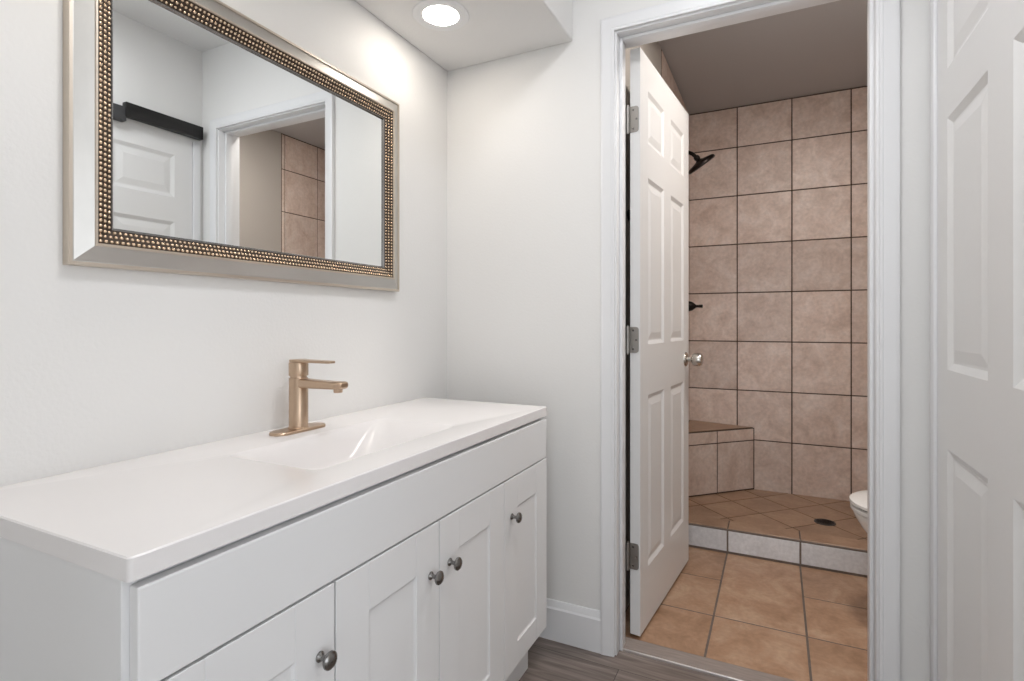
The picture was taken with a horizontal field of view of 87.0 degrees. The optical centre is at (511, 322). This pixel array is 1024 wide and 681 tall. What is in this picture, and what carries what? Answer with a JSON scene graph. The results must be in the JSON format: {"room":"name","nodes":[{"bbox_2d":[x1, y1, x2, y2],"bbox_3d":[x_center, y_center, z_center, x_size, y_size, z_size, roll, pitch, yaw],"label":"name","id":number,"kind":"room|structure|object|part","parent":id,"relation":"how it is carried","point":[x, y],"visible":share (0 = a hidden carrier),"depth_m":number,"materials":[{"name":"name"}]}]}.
{"room":"bathroom vanity area","nodes":[
{"label":"bathroom vanity area","id":0,"kind":"room"},
{"bbox_2d":[0,0,446,486],"bbox_3d":[-1.189,-0.135,0.261,0.120,2.440,4.262,0,0,26],"label":"wall","id":1,"kind":"structure","parent":0,"point":[99,366],"depth_m":1.13,"materials":[{"name":"white paint"}]},
{"bbox_2d":[63,0,398,291],"bbox_3d":[-0.571,-0.406,1.345,0.030,0.608,0.910,0,0,26],"label":"wall mirror","id":2,"kind":"object","parent":1,"relation":"attached to","point":[199,139],"visible":1,"depth_m":1.19,"materials":[{"name":"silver metal"}]},
{"bbox_2d":[355,0,571,70],"bbox_3d":[-0.467,-1.153,1.026,0.503,0.403,2.032,0,0,26],"label":"ceiling","id":3,"kind":"structure","parent":0,"point":[494,29],"depth_m":1.76,"materials":[{"name":"white paint"}]},
{"bbox_2d":[412,0,468,30],"bbox_3d":[-0.220,-0.950,1.669,0.176,0.004,0.176,0,0,26],"label":"recessed light","id":4,"kind":"object","parent":3,"relation":"in","point":[439,15],"visible":1,"depth_m":1.66,"materials":[{"name":"white"}]},
{"bbox_2d":[519,637,730,680],"bbox_3d":[0.520,1.115,-0.618,3.962,0.060,4.188,0,0,26],"label":"floor","id":5,"kind":"structure","parent":0,"point":[548,660],"depth_m":1.70,"materials":[{"name":"laminate"}]},
{"bbox_2d":[0,418,546,680],"bbox_3d":[-0.357,0.688,1.250,0.499,0.794,1.221,0,0,26],"label":"vanity cabinet","id":6,"kind":"object","parent":5,"relation":"on","point":[436,570],"visible":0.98,"depth_m":0.90,"materials":[{"name":"white wood"}]},
{"bbox_3d":[-0.365,0.690,0.752,0.018,0.530,0.303,0,0,26],"label":"cabinet door","id":7,"kind":"part","parent":6,"relation":"part of","materials":[{"name":"white wood"}]},
{"bbox_2d":[0,398,546,582],"bbox_3d":[-0.370,0.318,1.257,0.471,0.110,1.225,0,0,26],"label":"sink","id":8,"kind":"object","parent":6,"relation":"on","point":[131,520],"visible":0.97,"depth_m":0.89,"materials":[{"name":"white ceramic"}]},
{"bbox_2d":[269,359,347,436],"bbox_3d":[-0.468,0.176,1.295,0.174,0.174,0.156,0,0,26],"label":"faucet","id":9,"kind":"object","parent":8,"relation":"on","point":[299,383],"visible":1,"depth_m":1.30,"materials":[{"name":"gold metal"}]},
{"bbox_3d":[-0.522,0.259,1.322,0.052,0.007,0.156,0,0,26],"label":"plate","id":10,"kind":"part","parent":9,"relation":"part of","materials":[{"name":"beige metal"}]},
{"bbox_3d":[-0.522,0.112,1.322,0.046,0.033,0.046,0,0,26],"label":"handle","id":11,"kind":"part","parent":9,"relation":"part of","materials":[{"name":"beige metal"}]},
{"bbox_3d":[-0.483,0.092,1.302,0.132,0.007,0.042,0,0,26],"label":"lever","id":12,"kind":"part","parent":9,"relation":"part of","materials":[{"name":"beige metal"}]},
{"bbox_3d":[-0.452,0.146,1.287,0.138,0.022,0.032,0,0,26],"label":"spout","id":13,"kind":"part","parent":9,"relation":"part of","materials":[{"name":"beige metal"}]},
{"bbox_3d":[-0.292,0.528,0.849,0.029,0.028,0.028,0,0,26],"label":"cabinet knob","id":14,"kind":"part","parent":6,"relation":"part of","materials":[{"name":"grey metal"}]},
{"bbox_3d":[-0.230,0.690,1.027,0.018,0.530,0.301,0,0,26],"label":"cabinet door","id":15,"kind":"part","parent":6,"relation":"part of","materials":[{"name":"white wood"}]},
{"bbox_3d":[-0.157,0.528,1.123,0.029,0.028,0.028,0,0,26],"label":"cabinet knob","id":16,"kind":"part","parent":6,"relation":"part of","materials":[{"name":"grey metal"}]},
{"bbox_3d":[-0.125,0.528,1.188,0.029,0.028,0.028,0,0,26],"label":"cabinet knob","id":17,"kind":"part","parent":6,"relation":"part of","materials":[{"name":"grey metal"}]},
{"bbox_3d":[-0.096,0.690,1.302,0.018,0.530,0.306,0,0,26],"label":"cabinet door","id":18,"kind":"part","parent":6,"relation":"part of","materials":[{"name":"white wood"}]},
{"bbox_3d":[0.012,0.528,1.469,0.029,0.028,0.028,0,0,26],"label":"cabinet knob","id":19,"kind":"part","parent":6,"relation":"part of","materials":[{"name":"grey metal"}]},
{"bbox_3d":[0.037,0.690,1.572,0.018,0.530,0.292,0,0,26],"label":"cabinet door","id":20,"kind":"part","parent":6,"relation":"part of","materials":[{"name":"white wood"}]},
{"bbox_2d":[623,637,794,680],"bbox_3d":[0.691,1.086,1.668,0.704,0.022,0.076,0,0,26],"label":"threshold strip","id":21,"kind":"object","parent":5,"relation":"on","point":[728,671],"visible":0.97,"depth_m":1.71,"materials":[{"name":"grey wood"}]},
{"bbox_2d":[625,41,689,610],"bbox_3d":[0.708,-0.135,2.717,0.104,2.440,1.818,0,0,26],"label":"wall","id":22,"kind":"structure","parent":0,"point":[652,51],"depth_m":2.08,"materials":[{"name":"grey paint"}]},
{"bbox_2d":[627,209,629,220],"bbox_3d":[0.469,-0.415,2.064,0.050,0.045,0.044,0,0,26],"label":"robe hook","id":23,"kind":"object","parent":22,"relation":"attached to","point":[628,210],"visible":0.37,"depth_m":2.06,"materials":[{"name":"black metal"}]},
{"bbox_2d":[689,301,702,310],"bbox_3d":[1.052,-0.098,3.159,0.124,0.170,0.170,0,0,26],"label":"shower valve","id":24,"kind":"object","parent":22,"relation":"attached to","point":[692,306],"visible":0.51,"depth_m":3.14,"materials":[{"name":"black metal"}]},
{"bbox_2d":[689,151,714,174],"bbox_3d":[1.048,-0.924,3.067,0.199,0.162,0.162,0,0,26],"label":"shower","id":25,"kind":"object","parent":22,"relation":"attached to","point":[700,162],"visible":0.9,"depth_m":3.01,"materials":[{"name":"brown metal"}]},
{"bbox_3d":[1.001,-0.960,3.073,0.102,0.056,0.021,0,0,26],"label":"arm","id":26,"kind":"part","parent":25,"relation":"part of","materials":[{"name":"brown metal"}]},
{"bbox_2d":[447,0,929,680],"bbox_3d":[0.772,-0.135,1.612,2.212,2.440,0.110,0,0,26],"label":"wall","id":27,"kind":"structure","parent":0,"point":[524,129],"depth_m":1.84,"materials":[{"name":"white paint"}]},
{"bbox_2d":[539,598,600,653],"bbox_3d":[0.421,1.018,1.715,1.487,0.133,0.014,0,0,26],"label":"baseboard","id":28,"kind":"structure","parent":27,"relation":"attached to","point":[567,623],"depth_m":1.81,"materials":[{"name":"white wood"}]},
{"bbox_2d":[601,0,899,680],"bbox_3d":[0.681,0.045,1.648,0.808,2.080,0.128,0,0,26],"label":"door frame","id":29,"kind":"structure","parent":27,"relation":"attached to","point":[889,10],"depth_m":1.50,"materials":[{"name":"white wood"}]},
{"bbox_2d":[626,47,702,635],"bbox_3d":[0.602,0.064,2.152,0.183,2.014,0.722,0,0,31],"label":"door","id":30,"kind":"structure","parent":29,"relation":"attached to","point":[657,123],"depth_m":2.02,"materials":[{"name":"white painted wood"},{"name":"satin nickel"}]},
{"bbox_3d":[0.804,0.160,2.370,0.064,0.058,0.058,0,0,31],"label":"knob","id":31,"kind":"part","parent":30,"relation":"part of","materials":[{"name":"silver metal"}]},
{"bbox_2d":[625,547,866,680],"bbox_3d":[1.221,1.111,1.948,1.662,0.051,0.908,0,0,26],"label":"floor","id":32,"kind":"structure","parent":0,"point":[794,622],"depth_m":1.98,"materials":[{"name":"tile"}]},
{"bbox_2d":[689,514,866,577],"bbox_3d":[1.436,1.028,2.409,1.482,0.115,0.130,0,0,26],"label":"shower curb","id":33,"kind":"object","parent":32,"relation":"on","point":[843,555],"visible":0.52,"depth_m":2.46,"materials":[{"name":"grey tile"}]},
{"bbox_2d":[849,490,866,532],"bbox_3d":[1.579,0.701,1.849,0.723,0.768,0.444,0,0,26],"label":"toilet","id":34,"kind":"object","parent":32,"relation":"on","point":[858,500],"visible":0.09,"depth_m":1.95,"materials":[{"name":"white ceramic"}]},
{"bbox_3d":[1.471,0.653,1.902,0.481,0.021,0.378,0,0,26],"label":"lid","id":35,"kind":"part","parent":34,"relation":"part of","materials":[{"name":"plastic"}]},
{"bbox_3d":[1.471,0.678,1.902,0.477,0.018,0.374,0,0,26],"label":"seat","id":36,"kind":"part","parent":34,"relation":"part of","materials":[{"name":"plastic"}]},
{"bbox_3d":[1.510,0.887,1.883,0.546,0.396,0.364,0,0,26],"label":"bowl","id":37,"kind":"part","parent":34,"relation":"part of","materials":[{"name":"white ceramic"}]},
{"bbox_2d":[658,0,866,114],"bbox_3d":[1.448,-1.395,2.410,1.702,0.080,1.918,0,0,26],"label":"ceiling","id":38,"kind":"structure","parent":0,"point":[822,48],"depth_m":2.76,"materials":[{"name":"grey paint"}]},
{"bbox_2d":[689,86,866,500],"bbox_3d":[1.838,-0.135,3.229,1.582,2.440,0.104,0,0,26],"label":"wall","id":39,"kind":"structure","parent":0,"point":[778,246],"depth_m":3.25,"materials":[{"name":"tile"}]},
{"bbox_2d":[689,489,866,540],"bbox_3d":[1.638,1.043,2.822,1.482,0.031,0.810,0,0,26],"label":"floor","id":40,"kind":"structure","parent":0,"point":[753,506],"depth_m":2.94,"materials":[{"name":"tile"}]},
{"bbox_2d":[689,420,753,496],"bbox_3d":[1.240,0.827,3.252,0.387,0.400,0.387,0,0,26],"label":"bench","id":41,"kind":"object","parent":40,"relation":"on","point":[721,456],"visible":0.76,"depth_m":3.26,"materials":[{"name":"brown tile"}]},
{"bbox_2d":[814,518,835,525],"bbox_3d":[1.612,1.025,2.781,0.100,0.004,0.100,0,0,26],"label":"floor drain","id":42,"kind":"object","parent":40,"relation":"on","point":[826,522],"visible":1,"depth_m":2.78,"materials":[{"name":"grey metal"}]},
{"bbox_3d":[1.812,-0.135,0.327,2.233,2.440,1.282,0,0,26],"label":"wall","id":43,"kind":"structure","parent":0,"visible":0},
{"bbox_2d":[930,0,937,680],"bbox_3d":[1.069,0.095,1.364,0.015,1.980,0.036,0,0,26],"label":"door frame","id":44,"kind":"structure","parent":43,"relation":"attached to","point":[933,3],"depth_m":1.35,"materials":[{"name":"white wood"}]},
{"bbox_2d":[938,0,1023,680],"bbox_3d":[0.894,0.086,0.967,0.035,1.989,0.826,0,0,26],"label":"door","id":45,"kind":"structure","parent":43,"relation":"in","point":[981,42],"depth_m":1.07,"materials":[{"name":"white wood"}]}
]}

